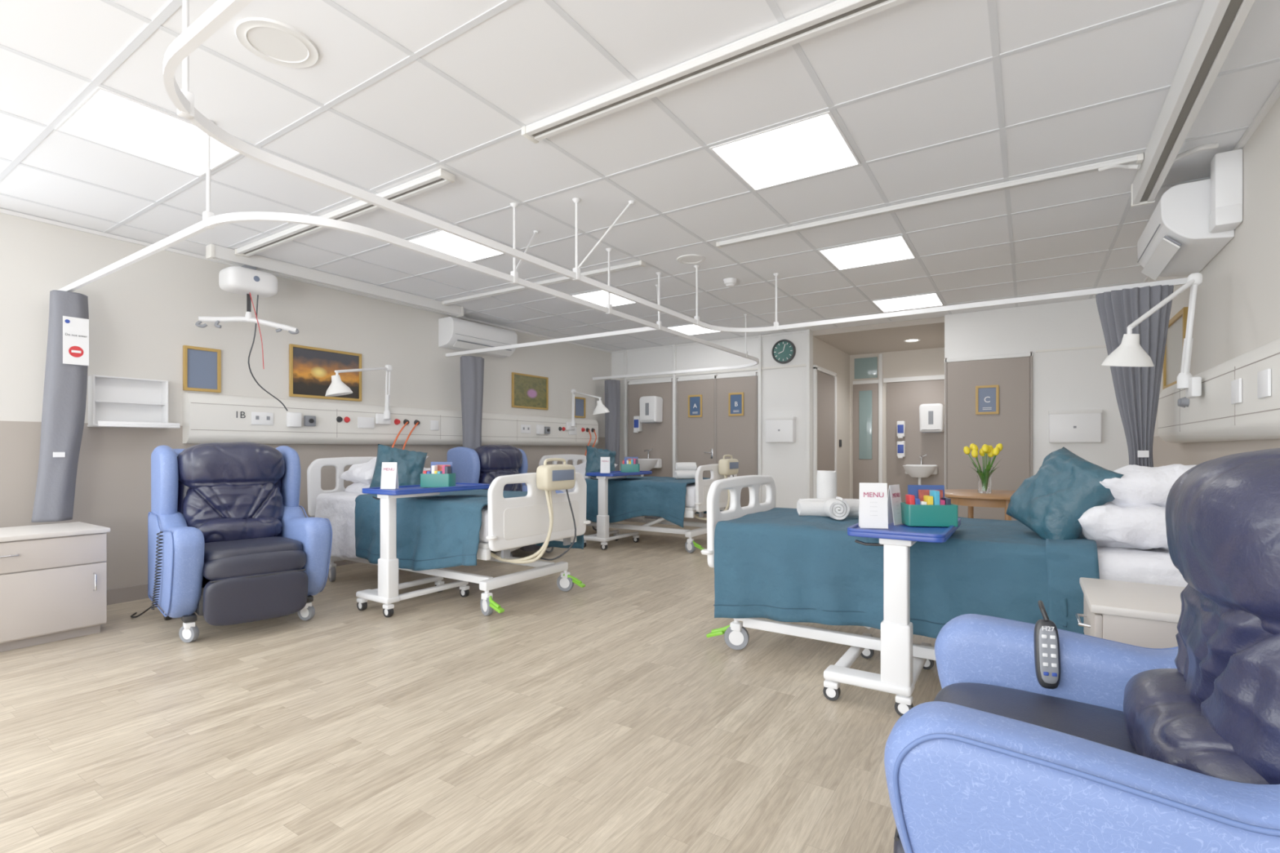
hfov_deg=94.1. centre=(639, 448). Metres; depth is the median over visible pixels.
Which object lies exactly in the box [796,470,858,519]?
rolled towels
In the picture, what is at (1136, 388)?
privacy curtain
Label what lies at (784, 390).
wall
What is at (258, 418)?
socket
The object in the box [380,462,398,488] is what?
menu card
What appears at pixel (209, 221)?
track
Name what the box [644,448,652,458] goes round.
tap
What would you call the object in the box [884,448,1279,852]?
recliner armchair
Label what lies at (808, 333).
trim post
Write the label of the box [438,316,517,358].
air conditioner
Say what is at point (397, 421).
outlet
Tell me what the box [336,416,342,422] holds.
outlet
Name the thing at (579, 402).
print
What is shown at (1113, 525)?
pillow
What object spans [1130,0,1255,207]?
track
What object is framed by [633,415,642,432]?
soap dispenser
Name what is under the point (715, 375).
frame
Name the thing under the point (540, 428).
socket
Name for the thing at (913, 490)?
magazine
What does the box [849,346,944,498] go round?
wall
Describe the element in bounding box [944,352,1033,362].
frame
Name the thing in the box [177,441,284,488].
cushion
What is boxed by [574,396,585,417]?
framed picture
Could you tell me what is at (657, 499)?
bedspread
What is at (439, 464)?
magazine
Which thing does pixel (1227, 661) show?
lumbar cushion
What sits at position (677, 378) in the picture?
frame
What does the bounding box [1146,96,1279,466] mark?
wall
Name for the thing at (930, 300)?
ceiling light
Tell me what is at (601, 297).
ceiling light
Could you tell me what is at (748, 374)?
frame
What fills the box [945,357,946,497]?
frame
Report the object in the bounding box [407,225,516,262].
ceiling light
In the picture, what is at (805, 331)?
cornice
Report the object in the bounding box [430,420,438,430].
socket
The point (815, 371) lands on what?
door frame
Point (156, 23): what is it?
grid
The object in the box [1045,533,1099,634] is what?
folded blanket
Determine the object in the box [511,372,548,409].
framed picture
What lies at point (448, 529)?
bedspread
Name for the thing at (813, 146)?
ceiling light
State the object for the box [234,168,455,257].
track
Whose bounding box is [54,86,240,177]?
ceiling light
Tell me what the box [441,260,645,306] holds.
track
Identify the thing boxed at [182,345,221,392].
framed picture
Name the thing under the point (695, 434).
leaf
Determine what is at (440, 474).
box
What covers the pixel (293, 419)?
socket
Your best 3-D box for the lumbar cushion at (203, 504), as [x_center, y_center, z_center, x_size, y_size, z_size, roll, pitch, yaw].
[-2.536,0.360,3.728,0.284,0.407,0.524,-3,-2,44]
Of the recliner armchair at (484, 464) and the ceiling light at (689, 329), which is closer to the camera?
the recliner armchair at (484, 464)
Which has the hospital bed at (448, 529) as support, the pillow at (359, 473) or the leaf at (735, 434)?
the pillow at (359, 473)
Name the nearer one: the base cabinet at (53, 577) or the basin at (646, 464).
the base cabinet at (53, 577)
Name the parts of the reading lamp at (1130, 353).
lamp shade, arm, arm, arm, arm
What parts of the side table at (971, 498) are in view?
leg, leg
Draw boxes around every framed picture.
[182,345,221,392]
[288,343,361,401]
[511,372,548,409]
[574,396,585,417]
[1162,306,1188,390]
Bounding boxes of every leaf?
[628,382,671,477]
[678,378,714,522]
[716,376,755,506]
[817,371,834,471]
[853,382,878,499]
[946,356,1030,520]
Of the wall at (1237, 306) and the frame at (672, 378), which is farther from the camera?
the frame at (672, 378)
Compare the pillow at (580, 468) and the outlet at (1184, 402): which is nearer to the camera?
the outlet at (1184, 402)
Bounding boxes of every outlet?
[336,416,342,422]
[343,416,350,422]
[394,418,400,425]
[403,419,409,425]
[413,419,419,425]
[1177,398,1185,408]
[1180,396,1189,406]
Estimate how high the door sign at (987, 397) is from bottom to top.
0.300 m
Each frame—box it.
[626,378,672,385]
[627,381,628,457]
[671,377,672,477]
[675,376,715,381]
[676,377,678,462]
[714,375,715,463]
[715,373,758,378]
[715,374,716,463]
[755,372,757,475]
[813,366,817,498]
[833,376,836,472]
[878,353,882,483]
[883,374,944,382]
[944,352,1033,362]
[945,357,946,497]
[1030,351,1032,476]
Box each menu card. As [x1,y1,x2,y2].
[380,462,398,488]
[600,457,609,473]
[858,482,888,528]
[887,484,902,525]
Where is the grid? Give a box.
[0,0,1279,349]
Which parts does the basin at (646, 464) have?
bowl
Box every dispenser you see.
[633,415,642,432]
[639,395,662,423]
[764,416,795,442]
[897,421,905,438]
[897,440,905,457]
[919,403,944,432]
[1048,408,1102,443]
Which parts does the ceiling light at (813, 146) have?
bezel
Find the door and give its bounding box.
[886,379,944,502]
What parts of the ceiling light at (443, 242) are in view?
bezel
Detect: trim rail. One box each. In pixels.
[612,364,806,380]
[1035,345,1106,352]
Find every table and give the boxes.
[355,482,489,617]
[583,471,652,550]
[822,518,960,715]
[944,488,1015,520]
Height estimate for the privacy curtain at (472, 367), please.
1.320 m
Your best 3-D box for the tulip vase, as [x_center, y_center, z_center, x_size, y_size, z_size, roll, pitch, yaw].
[2.518,0.141,4.377,0.251,0.366,0.225,0,0,33]
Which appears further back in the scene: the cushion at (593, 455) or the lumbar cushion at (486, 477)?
the cushion at (593, 455)
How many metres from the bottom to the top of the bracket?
0.044 m
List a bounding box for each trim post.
[623,349,627,460]
[672,343,676,477]
[758,334,761,503]
[806,328,810,498]
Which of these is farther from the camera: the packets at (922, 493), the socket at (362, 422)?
the socket at (362, 422)
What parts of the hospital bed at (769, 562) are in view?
footboard, chassis rail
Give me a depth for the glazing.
8.68 m
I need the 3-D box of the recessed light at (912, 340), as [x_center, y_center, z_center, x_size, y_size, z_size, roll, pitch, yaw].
[3.486,-1.387,7.636,0.200,0.006,0.200,0,0,33]
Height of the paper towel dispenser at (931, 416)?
0.390 m
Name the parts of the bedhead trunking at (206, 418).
black knob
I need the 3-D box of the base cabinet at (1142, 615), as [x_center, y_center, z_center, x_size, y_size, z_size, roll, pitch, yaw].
[1.616,0.750,1.788,0.495,0.600,0.440,0,0,33]
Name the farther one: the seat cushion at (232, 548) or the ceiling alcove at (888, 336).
the ceiling alcove at (888, 336)
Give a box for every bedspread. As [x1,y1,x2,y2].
[355,488,583,570]
[584,475,724,528]
[714,507,1067,638]
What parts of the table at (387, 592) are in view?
foot arm, panel, foot arm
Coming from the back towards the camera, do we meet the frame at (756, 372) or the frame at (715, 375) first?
the frame at (715, 375)
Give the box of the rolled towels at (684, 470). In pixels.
[673,462,697,479]
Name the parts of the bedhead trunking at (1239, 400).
socket plate, socket plate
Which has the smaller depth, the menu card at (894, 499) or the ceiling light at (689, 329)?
the menu card at (894, 499)
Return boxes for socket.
[251,411,273,425]
[286,412,301,426]
[357,417,373,428]
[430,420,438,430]
[520,424,530,433]
[536,424,544,434]
[568,426,576,435]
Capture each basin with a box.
[637,448,662,476]
[902,454,937,484]
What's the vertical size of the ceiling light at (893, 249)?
0.008 m
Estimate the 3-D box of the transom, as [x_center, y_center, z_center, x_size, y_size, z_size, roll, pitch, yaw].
[3.294,-0.975,8.697,0.360,0.050,0.029,0,0,33]
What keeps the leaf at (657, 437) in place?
attached to the wall at (784, 390)
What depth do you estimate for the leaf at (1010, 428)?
6.19 m
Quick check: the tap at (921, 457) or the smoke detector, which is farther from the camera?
the tap at (921, 457)
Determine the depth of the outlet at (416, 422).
5.89 m
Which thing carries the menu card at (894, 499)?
on the table at (900, 671)
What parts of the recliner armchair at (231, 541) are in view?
coiled cord, arm panel, frame, arm panel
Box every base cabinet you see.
[0,521,110,652]
[1075,577,1185,648]
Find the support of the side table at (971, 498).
on the floor
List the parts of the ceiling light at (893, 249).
bezel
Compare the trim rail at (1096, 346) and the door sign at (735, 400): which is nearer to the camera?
the trim rail at (1096, 346)
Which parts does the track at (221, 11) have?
drop rod, drop rod, drop rod, drop rod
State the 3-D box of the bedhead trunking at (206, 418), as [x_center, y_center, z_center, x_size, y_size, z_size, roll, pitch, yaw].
[-1.933,-0.079,6.363,0.211,0.662,4.890,0,0,33]
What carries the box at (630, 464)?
on the table at (602, 534)
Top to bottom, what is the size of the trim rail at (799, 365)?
0.025 m
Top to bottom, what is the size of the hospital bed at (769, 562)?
0.992 m
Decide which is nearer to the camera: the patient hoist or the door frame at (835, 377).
the patient hoist
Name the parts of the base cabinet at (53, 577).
drawer handle, drawer, door, door handle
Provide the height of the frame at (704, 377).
0.038 m
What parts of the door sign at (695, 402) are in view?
panel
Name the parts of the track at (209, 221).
drop rod, drop rod, drop rod, drop rod, drop rod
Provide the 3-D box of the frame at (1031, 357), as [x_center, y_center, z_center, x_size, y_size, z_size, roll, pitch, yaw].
[3.944,0.035,6.005,0.020,2.030,0.029,0,0,33]
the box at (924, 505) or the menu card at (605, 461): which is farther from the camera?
the menu card at (605, 461)
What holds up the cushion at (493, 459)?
on the recliner armchair at (484, 464)
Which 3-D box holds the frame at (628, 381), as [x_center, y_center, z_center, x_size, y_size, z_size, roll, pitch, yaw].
[-0.168,0.035,8.686,0.020,2.030,0.029,0,0,33]
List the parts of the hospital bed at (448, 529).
headboard, chassis rail, rail frame, mattress, board post, chassis rail, footboard, pump handle, pump panel, rail frame, board post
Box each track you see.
[57,120,759,380]
[163,0,1187,332]
[205,244,463,316]
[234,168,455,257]
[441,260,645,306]
[521,0,910,143]
[715,152,1143,248]
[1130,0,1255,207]
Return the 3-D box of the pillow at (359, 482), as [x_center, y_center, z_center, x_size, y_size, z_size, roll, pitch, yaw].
[-2.087,0.273,5.002,0.420,0.206,0.620,0,14,33]
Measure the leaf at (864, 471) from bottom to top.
1.990 m
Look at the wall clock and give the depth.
7.39 m
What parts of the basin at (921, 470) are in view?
bowl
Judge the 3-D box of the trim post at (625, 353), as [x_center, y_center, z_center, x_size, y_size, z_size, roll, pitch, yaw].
[-0.209,-0.200,8.707,0.040,2.500,0.040,0,0,33]
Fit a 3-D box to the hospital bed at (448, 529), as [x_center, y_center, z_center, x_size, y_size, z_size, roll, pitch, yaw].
[-1.474,0.535,4.548,2.262,1.030,1.094,0,0,33]
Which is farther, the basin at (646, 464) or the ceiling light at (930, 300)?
the basin at (646, 464)
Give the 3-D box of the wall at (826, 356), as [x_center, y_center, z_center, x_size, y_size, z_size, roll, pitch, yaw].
[2.576,-0.200,8.109,0.100,2.500,1.800,0,0,33]
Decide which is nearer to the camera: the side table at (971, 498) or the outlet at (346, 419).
the side table at (971, 498)
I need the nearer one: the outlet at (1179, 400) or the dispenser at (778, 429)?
the outlet at (1179, 400)
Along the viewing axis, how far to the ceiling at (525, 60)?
2.76 m
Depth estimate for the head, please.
7.66 m
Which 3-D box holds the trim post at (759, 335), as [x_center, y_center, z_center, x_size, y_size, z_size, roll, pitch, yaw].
[1.525,-0.200,7.577,0.040,2.500,0.040,0,0,33]
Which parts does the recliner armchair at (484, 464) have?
arm panel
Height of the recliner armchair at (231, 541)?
1.095 m
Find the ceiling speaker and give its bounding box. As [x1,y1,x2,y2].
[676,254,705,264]
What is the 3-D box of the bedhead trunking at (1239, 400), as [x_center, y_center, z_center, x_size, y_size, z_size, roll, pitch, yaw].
[2.753,-0.225,2.801,0.146,0.370,2.900,0,0,33]
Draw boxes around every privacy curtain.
[31,289,88,522]
[460,355,484,448]
[604,379,620,471]
[1095,284,1173,467]
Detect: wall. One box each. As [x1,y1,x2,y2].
[0,213,611,590]
[611,329,813,508]
[813,336,849,498]
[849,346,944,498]
[944,297,1128,497]
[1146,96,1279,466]
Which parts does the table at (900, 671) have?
foot arm, release lever, panel, foot arm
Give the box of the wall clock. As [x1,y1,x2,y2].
[771,339,795,364]
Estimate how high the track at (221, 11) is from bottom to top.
0.474 m
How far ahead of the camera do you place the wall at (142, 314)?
4.29 m
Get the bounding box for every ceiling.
[0,0,1279,351]
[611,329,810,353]
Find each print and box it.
[187,348,217,389]
[575,398,583,416]
[1166,316,1182,385]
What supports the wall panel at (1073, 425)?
attached to the wall at (1075, 379)
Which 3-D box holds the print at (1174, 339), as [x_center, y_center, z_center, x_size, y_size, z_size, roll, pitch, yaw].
[3.655,-0.660,4.064,0.009,0.424,0.644,0,0,33]
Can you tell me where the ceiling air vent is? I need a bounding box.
[234,17,319,67]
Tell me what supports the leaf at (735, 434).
attached to the wall at (784, 390)
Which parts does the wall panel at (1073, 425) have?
lid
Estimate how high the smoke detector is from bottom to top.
0.060 m
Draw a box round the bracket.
[1098,142,1218,172]
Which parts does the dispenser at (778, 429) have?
lid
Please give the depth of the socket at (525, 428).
7.18 m
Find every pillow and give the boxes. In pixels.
[338,456,428,484]
[343,467,430,493]
[573,461,617,478]
[1077,501,1168,550]
[1099,464,1196,506]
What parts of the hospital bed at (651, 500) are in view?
headboard, chassis rail, chassis rail, rail frame, mattress, board post, footboard, pump handle, pump panel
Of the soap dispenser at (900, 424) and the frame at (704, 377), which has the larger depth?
the soap dispenser at (900, 424)
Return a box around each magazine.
[430,462,452,473]
[624,457,637,463]
[907,484,944,498]
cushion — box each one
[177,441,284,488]
[182,482,283,528]
[204,536,302,562]
[369,444,427,487]
[474,444,522,473]
[478,470,522,491]
[585,445,616,477]
[933,682,1138,755]
[1005,446,1124,539]
[1164,448,1279,635]
[1174,583,1279,784]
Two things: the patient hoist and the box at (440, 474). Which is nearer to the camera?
the box at (440, 474)
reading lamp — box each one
[324,364,392,424]
[565,389,609,430]
[1101,272,1202,398]
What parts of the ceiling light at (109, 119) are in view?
bezel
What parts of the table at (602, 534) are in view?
foot arm, panel, foot arm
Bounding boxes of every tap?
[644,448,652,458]
[919,455,922,464]
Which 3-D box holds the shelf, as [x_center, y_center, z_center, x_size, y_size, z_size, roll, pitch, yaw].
[-3.433,-0.314,4.053,0.219,0.337,0.440,0,0,33]
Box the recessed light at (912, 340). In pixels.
[903,338,920,342]
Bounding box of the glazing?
[858,390,871,459]
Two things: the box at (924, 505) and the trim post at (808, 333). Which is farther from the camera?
the trim post at (808, 333)
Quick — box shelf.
[87,374,180,428]
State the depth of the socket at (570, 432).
7.92 m
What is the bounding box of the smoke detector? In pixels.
[723,277,737,287]
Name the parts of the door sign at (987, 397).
panel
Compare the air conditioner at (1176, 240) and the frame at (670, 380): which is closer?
the air conditioner at (1176, 240)
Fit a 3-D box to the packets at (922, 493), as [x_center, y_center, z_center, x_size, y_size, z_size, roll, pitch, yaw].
[1.262,0.203,2.588,0.100,0.050,0.004,0,-6,7]
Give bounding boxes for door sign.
[688,394,702,417]
[728,392,743,416]
[975,384,999,414]
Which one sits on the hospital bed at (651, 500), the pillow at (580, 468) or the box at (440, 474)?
the pillow at (580, 468)
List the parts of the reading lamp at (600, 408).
arm, arm, arm, lamp shade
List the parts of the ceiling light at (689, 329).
bezel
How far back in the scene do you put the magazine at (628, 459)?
6.58 m
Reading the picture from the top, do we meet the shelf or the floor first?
the shelf
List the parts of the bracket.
curved arm, curved arm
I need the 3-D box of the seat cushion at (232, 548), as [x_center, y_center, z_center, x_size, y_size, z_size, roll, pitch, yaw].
[-2.306,0.615,3.501,0.498,0.152,0.503,-2,-2,44]
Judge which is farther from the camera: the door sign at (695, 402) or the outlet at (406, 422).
the door sign at (695, 402)
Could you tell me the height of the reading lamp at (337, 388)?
0.552 m
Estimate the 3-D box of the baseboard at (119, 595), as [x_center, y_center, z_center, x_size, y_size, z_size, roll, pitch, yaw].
[-3.094,1.000,4.762,0.015,0.100,9.800,0,0,33]
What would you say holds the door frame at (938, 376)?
attached to the wall at (926, 362)
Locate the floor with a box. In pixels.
[0,520,942,852]
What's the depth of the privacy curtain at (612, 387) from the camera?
8.38 m
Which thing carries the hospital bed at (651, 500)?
on the floor
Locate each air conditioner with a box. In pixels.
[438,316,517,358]
[1137,178,1234,280]
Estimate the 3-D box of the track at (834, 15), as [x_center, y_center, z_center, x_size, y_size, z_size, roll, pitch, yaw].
[0.489,-1.430,2.069,2.384,0.038,0.093,0,0,33]
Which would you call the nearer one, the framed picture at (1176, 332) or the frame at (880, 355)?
the framed picture at (1176, 332)
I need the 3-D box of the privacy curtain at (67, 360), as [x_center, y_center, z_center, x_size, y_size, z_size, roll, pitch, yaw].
[-3.583,-0.265,3.688,0.191,1.410,0.263,0,0,36]
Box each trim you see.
[0,208,612,353]
[1142,81,1279,283]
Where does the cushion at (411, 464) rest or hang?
on the hospital bed at (448, 529)
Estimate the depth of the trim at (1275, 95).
2.58 m
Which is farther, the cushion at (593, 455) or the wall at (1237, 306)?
the cushion at (593, 455)
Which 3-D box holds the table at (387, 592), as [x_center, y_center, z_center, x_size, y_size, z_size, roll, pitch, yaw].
[-1.461,0.650,4.044,0.464,0.800,0.780,0,0,33]
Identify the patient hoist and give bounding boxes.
[195,264,299,411]
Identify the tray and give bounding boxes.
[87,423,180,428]
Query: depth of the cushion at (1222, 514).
0.88 m
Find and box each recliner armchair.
[130,441,332,642]
[447,444,564,556]
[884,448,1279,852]
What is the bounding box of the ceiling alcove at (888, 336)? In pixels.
[813,316,944,355]
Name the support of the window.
in the wall at (926, 362)
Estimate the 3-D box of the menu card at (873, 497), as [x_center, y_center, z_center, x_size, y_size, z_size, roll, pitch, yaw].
[0.968,0.234,2.473,0.108,0.185,0.048,0,0,13]
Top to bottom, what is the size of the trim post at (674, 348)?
2.500 m
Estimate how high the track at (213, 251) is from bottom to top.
0.093 m
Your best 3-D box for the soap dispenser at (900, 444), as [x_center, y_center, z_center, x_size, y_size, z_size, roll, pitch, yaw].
[3.663,0.010,8.367,0.100,0.240,0.119,0,0,33]
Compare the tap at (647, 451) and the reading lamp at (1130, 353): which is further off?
the tap at (647, 451)
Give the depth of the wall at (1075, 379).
5.91 m
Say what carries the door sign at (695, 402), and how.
attached to the leaf at (695, 434)
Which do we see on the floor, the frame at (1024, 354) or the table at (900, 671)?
the table at (900, 671)
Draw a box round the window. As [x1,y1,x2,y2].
[854,356,877,378]
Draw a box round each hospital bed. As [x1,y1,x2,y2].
[306,456,591,616]
[538,454,738,552]
[701,464,1196,660]
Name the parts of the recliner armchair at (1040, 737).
handset cord, arm panel, arm panel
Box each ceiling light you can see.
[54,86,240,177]
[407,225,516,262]
[572,287,646,306]
[666,322,719,335]
[709,111,860,191]
[817,235,915,270]
[871,292,943,312]
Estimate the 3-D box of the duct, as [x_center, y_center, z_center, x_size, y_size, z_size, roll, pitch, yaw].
[2.838,-1.245,2.889,0.099,0.350,0.130,0,0,33]
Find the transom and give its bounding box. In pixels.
[853,379,878,384]
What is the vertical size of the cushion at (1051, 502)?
0.421 m
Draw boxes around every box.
[420,462,455,487]
[620,457,639,472]
[900,484,958,526]
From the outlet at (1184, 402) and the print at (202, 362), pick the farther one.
the print at (202, 362)
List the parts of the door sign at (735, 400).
panel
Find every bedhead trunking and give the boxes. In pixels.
[182,392,598,456]
[1157,337,1279,443]
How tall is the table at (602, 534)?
0.800 m
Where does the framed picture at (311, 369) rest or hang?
attached to the wall at (142, 314)
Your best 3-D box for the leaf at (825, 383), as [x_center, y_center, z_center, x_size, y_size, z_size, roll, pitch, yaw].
[2.398,0.035,7.724,0.019,2.010,0.840,0,0,33]
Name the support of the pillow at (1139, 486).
on the hospital bed at (769, 562)
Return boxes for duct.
[1208,149,1243,233]
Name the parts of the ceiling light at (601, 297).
bezel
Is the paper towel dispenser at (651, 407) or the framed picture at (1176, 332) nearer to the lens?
the framed picture at (1176, 332)
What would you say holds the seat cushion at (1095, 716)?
on the recliner armchair at (1040, 737)
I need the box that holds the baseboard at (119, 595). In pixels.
[106,520,591,604]
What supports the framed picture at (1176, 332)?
attached to the wall at (1237, 306)
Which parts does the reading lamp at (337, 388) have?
lamp shade, arm, arm, arm, arm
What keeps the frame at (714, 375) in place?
attached to the wall at (784, 390)
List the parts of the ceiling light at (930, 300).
bezel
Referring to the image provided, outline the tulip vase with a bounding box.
[963,443,1003,493]
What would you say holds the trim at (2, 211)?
attached to the wall at (142, 314)
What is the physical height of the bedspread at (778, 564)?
0.503 m
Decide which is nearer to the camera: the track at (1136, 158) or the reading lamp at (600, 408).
the track at (1136, 158)
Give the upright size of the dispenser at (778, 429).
0.314 m
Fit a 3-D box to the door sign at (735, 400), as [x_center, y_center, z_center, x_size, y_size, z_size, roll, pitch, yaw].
[1.248,-0.580,7.738,0.210,0.300,0.015,0,0,33]
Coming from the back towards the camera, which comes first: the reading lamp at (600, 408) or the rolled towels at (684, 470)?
the reading lamp at (600, 408)
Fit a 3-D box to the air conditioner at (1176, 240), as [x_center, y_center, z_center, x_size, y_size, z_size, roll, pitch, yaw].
[3.018,-1.193,3.333,0.279,0.319,0.800,0,0,33]
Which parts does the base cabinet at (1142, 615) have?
drawer handle, drawer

